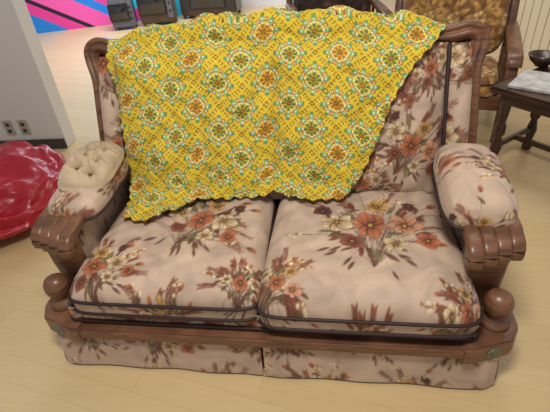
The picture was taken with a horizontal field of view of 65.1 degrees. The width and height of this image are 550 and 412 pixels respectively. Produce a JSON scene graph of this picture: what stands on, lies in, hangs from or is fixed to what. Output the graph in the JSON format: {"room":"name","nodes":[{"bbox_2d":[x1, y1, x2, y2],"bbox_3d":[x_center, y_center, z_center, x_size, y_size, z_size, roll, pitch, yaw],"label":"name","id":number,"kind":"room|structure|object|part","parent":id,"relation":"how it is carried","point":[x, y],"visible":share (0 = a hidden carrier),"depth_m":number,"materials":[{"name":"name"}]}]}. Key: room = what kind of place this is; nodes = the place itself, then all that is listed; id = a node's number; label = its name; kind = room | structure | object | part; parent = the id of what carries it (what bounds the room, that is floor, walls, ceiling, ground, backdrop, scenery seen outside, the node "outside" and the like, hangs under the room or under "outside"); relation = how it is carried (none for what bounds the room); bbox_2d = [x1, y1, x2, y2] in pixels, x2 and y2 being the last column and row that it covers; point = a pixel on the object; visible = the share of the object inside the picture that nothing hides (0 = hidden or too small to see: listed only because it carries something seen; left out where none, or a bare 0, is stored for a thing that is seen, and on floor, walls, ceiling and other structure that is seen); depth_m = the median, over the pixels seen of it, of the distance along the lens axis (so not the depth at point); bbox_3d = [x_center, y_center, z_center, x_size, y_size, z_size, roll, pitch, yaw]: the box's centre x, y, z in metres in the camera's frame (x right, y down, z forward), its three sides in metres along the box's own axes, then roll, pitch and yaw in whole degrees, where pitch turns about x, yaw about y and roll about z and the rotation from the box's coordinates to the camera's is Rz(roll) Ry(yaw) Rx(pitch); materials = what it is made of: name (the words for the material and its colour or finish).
{"room":"living room","nodes":[
{"label":"living room","id":0,"kind":"room"},
{"bbox_2d":[0,0,75,146],"bbox_3d":[-3.366,-1.556,2.745,3.400,2.700,0.140,-1,35,6],"label":"wall","id":1,"kind":"structure","parent":0,"point":[29,92],"depth_m":3.04,"materials":[{"name":"white paint"}]},
{"bbox_2d":[1,121,16,134],"bbox_3d":[-1.995,-0.584,3.229,0.072,0.115,0.011,-1,35,5],"label":"wall outlet","id":2,"kind":"object","parent":1,"relation":"attached to","point":[7,125],"visible":1,"depth_m":3.23,"materials":[{"name":"beige plastic"}]},
{"bbox_2d":[16,120,30,134],"bbox_3d":[-1.875,-0.587,3.217,0.072,0.115,0.011,-1,35,5],"label":"wall outlet","id":3,"kind":"object","parent":1,"relation":"attached to","point":[22,124],"visible":1,"depth_m":3.21,"materials":[{"name":"beige plastic"}]},
{"bbox_2d":[0,138,67,148],"bbox_3d":[-3.276,-0.439,3.428,3.400,0.080,0.014,-1,35,6],"label":"baseboard","id":4,"kind":"structure","parent":1,"relation":"attached to","point":[52,143],"depth_m":3.27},
{"bbox_2d":[25,0,181,33],"bbox_3d":[-3.809,-3.833,6.043,4.477,2.700,0.001,-11,35,-9],"label":"wall","id":5,"kind":"structure","parent":0,"point":[46,15],"depth_m":6.78,"materials":[{"name":"paint"}]},
{"bbox_2d":[241,0,285,6],"bbox_3d":[-0.291,-4.535,6.600,12.000,2.700,0.100,1,35,8],"label":"wall","id":6,"kind":"structure","parent":0,"point":[245,3],"depth_m":7.31,"materials":[{"name":"white paint"}]},
{"bbox_2d":[0,0,549,411],"bbox_3d":[-0.729,-0.834,3.739,12.000,0.001,11.000,1,35,8],"label":"floor","id":7,"kind":"structure","parent":0,"point":[36,375],"depth_m":1.66,"materials":[{"name":"brown wood"}]},
{"bbox_2d":[0,140,65,239],"bbox_3d":[-1.743,-0.128,2.502,1.160,0.407,0.980,1,35,8],"label":"beanbag","id":8,"kind":"object","parent":7,"relation":"on","point":[29,174],"visible":0.75,"depth_m":2.36,"materials":[{"name":"plastic"}]},
{"bbox_2d":[106,0,137,30],"bbox_3d":[-2.314,-2.926,6.534,0.351,0.440,0.346,-9,35,-6],"label":"television","id":9,"kind":"object","parent":7,"relation":"on","point":[122,13],"visible":1,"depth_m":6.41,"materials":[{"name":"grey plastic"}]},
{"bbox_3d":[-2.154,-2.899,6.427,0.048,0.320,0.012,-9,35,-6],"label":"control panel","id":10,"kind":"part","parent":9,"relation":"part of","materials":[{"name":"grey plastic"}]},
{"bbox_2d":[136,0,177,25],"bbox_3d":[-1.817,-3.110,6.603,0.524,0.590,0.406,-6,35,-1],"label":"television","id":11,"kind":"object","parent":7,"relation":"on","point":[150,11],"visible":0.96,"depth_m":6.51,"materials":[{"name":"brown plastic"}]},
{"bbox_3d":[-1.597,-3.066,6.458,0.073,0.440,0.012,-6,35,-1],"label":"control panel","id":12,"kind":"part","parent":11,"relation":"part of","materials":[{"name":"grey plastic"}]},
{"bbox_2d":[179,0,241,18],"bbox_3d":[-1.034,-3.346,6.788,0.900,0.650,0.466,1,35,8],"label":"television","id":13,"kind":"object","parent":7,"relation":"on","point":[188,7],"visible":0.9,"depth_m":6.72,"materials":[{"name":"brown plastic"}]},
{"bbox_2d":[180,0,190,11],"bbox_3d":[-1.415,-3.260,6.670,0.135,0.480,0.012,1,35,8],"label":"speaker grille","id":14,"kind":"object","parent":13,"relation":"attached to","point":[185,5],"depth_m":6.75,"materials":[{"name":"wood"}]},
{"bbox_2d":[226,0,234,9],"bbox_3d":[-0.702,-3.253,6.570,0.135,0.480,0.012,1,35,8],"label":"speaker grille","id":15,"kind":"object","parent":13,"relation":"attached to","point":[230,4],"depth_m":6.66,"materials":[{"name":"wood"}]},
{"bbox_2d":[30,19,525,388],"bbox_3d":[-0.023,-0.079,1.631,1.710,1.059,0.916,1,35,8],"label":"loveseat","id":16,"kind":"object","parent":7,"relation":"on","point":[398,278],"visible":0.77,"depth_m":1.51,"materials":[{"name":"fabric"}]},
{"bbox_3d":[-0.769,0.222,1.641,0.125,0.295,0.071,1,35,8],"label":"arm post","id":17,"kind":"part","parent":16,"relation":"part of","materials":[{"name":"brown wood"}]},
{"bbox_2d":[57,141,124,191],"bbox_3d":[-0.731,-0.171,1.712,0.214,0.092,0.326,1,35,8],"label":"pillow","id":18,"kind":"object","parent":16,"relation":"on","point":[94,165],"visible":0.99,"depth_m":1.66,"materials":[{"name":"fabric"}]},
{"bbox_3d":[-0.700,0.059,1.836,0.006,0.320,0.500,1,35,8],"label":"arm panel","id":19,"kind":"part","parent":16,"relation":"part of","materials":[{"name":"fabric"}]},
{"bbox_2d":[70,195,273,318],"bbox_3d":[-0.360,0.133,1.715,0.690,0.147,0.661,1,35,8],"label":"seat cushion","id":20,"kind":"object","parent":16,"relation":"on","point":[202,258],"depth_m":1.54,"materials":[{"name":"fabric"}]},
{"bbox_3d":[-0.048,0.458,1.491,1.360,0.044,0.053,1,35,8],"label":"rail","id":21,"kind":"part","parent":16,"relation":"part of","materials":[{"name":"brown wood"}]},
{"bbox_2d":[106,5,448,221],"bbox_3d":[-0.026,-0.362,1.667,1.370,0.665,0.576,1,35,8],"label":"blanket","id":22,"kind":"object","parent":16,"relation":"on","point":[288,102],"visible":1,"depth_m":1.70,"materials":[{"name":"fabric"}]},
{"bbox_3d":[0.017,-0.323,1.900,1.639,0.976,0.190,1,35,8],"label":"frame","id":23,"kind":"part","parent":16,"relation":"part of","materials":[{"name":"brown wood"}]},
{"bbox_2d":[258,191,479,335],"bbox_3d":[0.325,0.146,1.614,0.713,0.164,0.677,1,35,8],"label":"seat cushion","id":24,"kind":"object","parent":16,"relation":"on","point":[366,263],"depth_m":1.43,"materials":[{"name":"fabric"}]},
{"bbox_3d":[0.681,0.073,1.642,0.006,0.320,0.500,1,35,8],"label":"arm panel","id":25,"kind":"part","parent":16,"relation":"part of","materials":[{"name":"fabric"}]},
{"bbox_3d":[0.691,0.237,1.436,0.125,0.295,0.071,1,35,8],"label":"arm post","id":26,"kind":"part","parent":16,"relation":"part of","materials":[{"name":"brown wood"}]},
{"bbox_2d":[285,0,391,14],"bbox_3d":[0.550,-1.754,3.946,0.845,1.090,0.867,-6,35,-2],"label":"wooden armchair","id":27,"kind":"object","parent":7,"relation":"on","point":[296,5],"visible":0.12,"depth_m":3.97,"materials":[{"name":"wood"}]},
{"bbox_3d":[0.177,-1.690,3.861,0.085,0.122,0.721,-6,35,-2],"label":"arm","id":28,"kind":"part","parent":27,"relation":"part of","materials":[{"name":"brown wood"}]},
{"bbox_2d":[294,0,366,11],"bbox_3d":[0.520,-2.003,4.029,0.692,0.602,0.311,-6,35,-2],"label":"cushion","id":29,"kind":"object","parent":27,"relation":"on","point":[302,5],"depth_m":3.98,"materials":[{"name":"fabric"}]},
{"bbox_3d":[0.932,-1.774,3.886,0.085,0.122,0.721,-6,35,-2],"label":"arm","id":30,"kind":"part","parent":27,"relation":"part of","materials":[{"name":"brown wood"}]},
{"bbox_2d":[394,0,523,142],"bbox_3d":[1.200,-1.134,2.981,0.865,1.090,0.867,9,37,19],"label":"patterned armchair","id":31,"kind":"object","parent":7,"relation":"on","point":[500,16],"visible":0.27,"depth_m":2.91,"materials":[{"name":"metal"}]},
{"bbox_3d":[0.961,-1.338,3.385,0.066,0.993,0.187,13,39,23],"label":"post","id":32,"kind":"part","parent":31,"relation":"part of","materials":[{"name":"brown wood"}]},
{"bbox_2d":[403,0,510,52],"bbox_3d":[1.263,-1.381,3.050,0.713,0.602,0.311,9,37,19],"label":"cushion","id":33,"kind":"object","parent":31,"relation":"on","point":[496,14],"depth_m":2.94,"materials":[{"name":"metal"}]},
{"bbox_2d":[480,56,497,96],"bbox_3d":[1.179,-0.948,3.007,0.692,0.150,0.570,9,37,19],"label":"seat cushion","id":34,"kind":"object","parent":31,"relation":"on","point":[489,75],"depth_m":2.75,"materials":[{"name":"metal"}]},
{"bbox_3d":[1.095,-0.709,2.878,0.740,0.090,0.040,9,37,19],"label":"rail","id":35,"kind":"part","parent":31,"relation":"part of","materials":[{"name":"brown wood"}]},
{"bbox_3d":[1.564,-0.826,2.968,0.040,0.090,0.620,9,37,19],"label":"rail","id":36,"kind":"part","parent":31,"relation":"part of","materials":[{"name":"brown wood"}]},
{"bbox_3d":[1.451,-0.660,2.725,0.060,0.569,0.090,9,37,19],"label":"post","id":37,"kind":"part","parent":31,"relation":"part of","materials":[{"name":"brown wood"}]},
{"bbox_3d":[1.681,-1.222,3.131,0.066,0.993,0.187,6,36,15],"label":"post","id":38,"kind":"part","parent":31,"relation":"part of","materials":[{"name":"brown wood"}]},
{"bbox_3d":[1.536,-1.054,2.785,0.085,0.122,0.721,9,37,19],"label":"arm","id":39,"kind":"part","parent":31,"relation":"part of","materials":[{"name":"brown wood"}]},
{"bbox_2d":[489,66,549,155],"bbox_3d":[1.643,-0.364,2.333,0.520,0.502,0.840,-24,39,-24],"label":"wood table","id":40,"kind":"object","parent":7,"relation":"on","point":[538,104],"visible":0.83,"depth_m":2.41,"materials":[{"name":"brown wood"}]},
{"bbox_3d":[1.309,-0.430,2.514,0.064,0.450,0.064,-24,39,-24],"label":"leg","id":41,"kind":"part","parent":40,"relation":"part of","materials":[{"name":"brown wood"}]},
{"bbox_2d":[507,69,549,94],"bbox_3d":[1.448,-0.678,2.353,0.242,0.013,0.302,25,45,35],"label":"magazine","id":42,"kind":"object","parent":40,"relation":"on","point":[528,80],"visible":1,"depth_m":2.34,"materials":[{"name":"paper"}]},
{"bbox_3d":[1.609,-0.561,2.663,0.064,0.450,0.064,-24,39,-24],"label":"leg","id":43,"kind":"part","parent":40,"relation":"part of","materials":[{"name":"brown wood"}]},
{"bbox_2d":[528,50,549,67],"bbox_3d":[1.589,-0.867,2.556,0.170,0.070,0.170,1,35,8],"label":"bowl","id":44,"kind":"object","parent":40,"relation":"on","point":[539,58],"visible":1,"depth_m":2.55,"materials":[{"name":"brown wood"}]},
{"bbox_2d":[517,0,549,49],"bbox_3d":[2.429,-2.569,3.457,0.100,2.700,3.400,-13,36,-11],"label":"wall","id":45,"kind":"structure","parent":0,"point":[533,17],"depth_m":4.06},
{"bbox_2d":[499,43,549,65],"bbox_3d":[2.466,-1.483,4.191,0.012,0.080,3.400,-13,36,-11],"label":"baseboard","id":46,"kind":"structure","parent":45,"relation":"attached to","point":[526,50],"depth_m":4.21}
]}

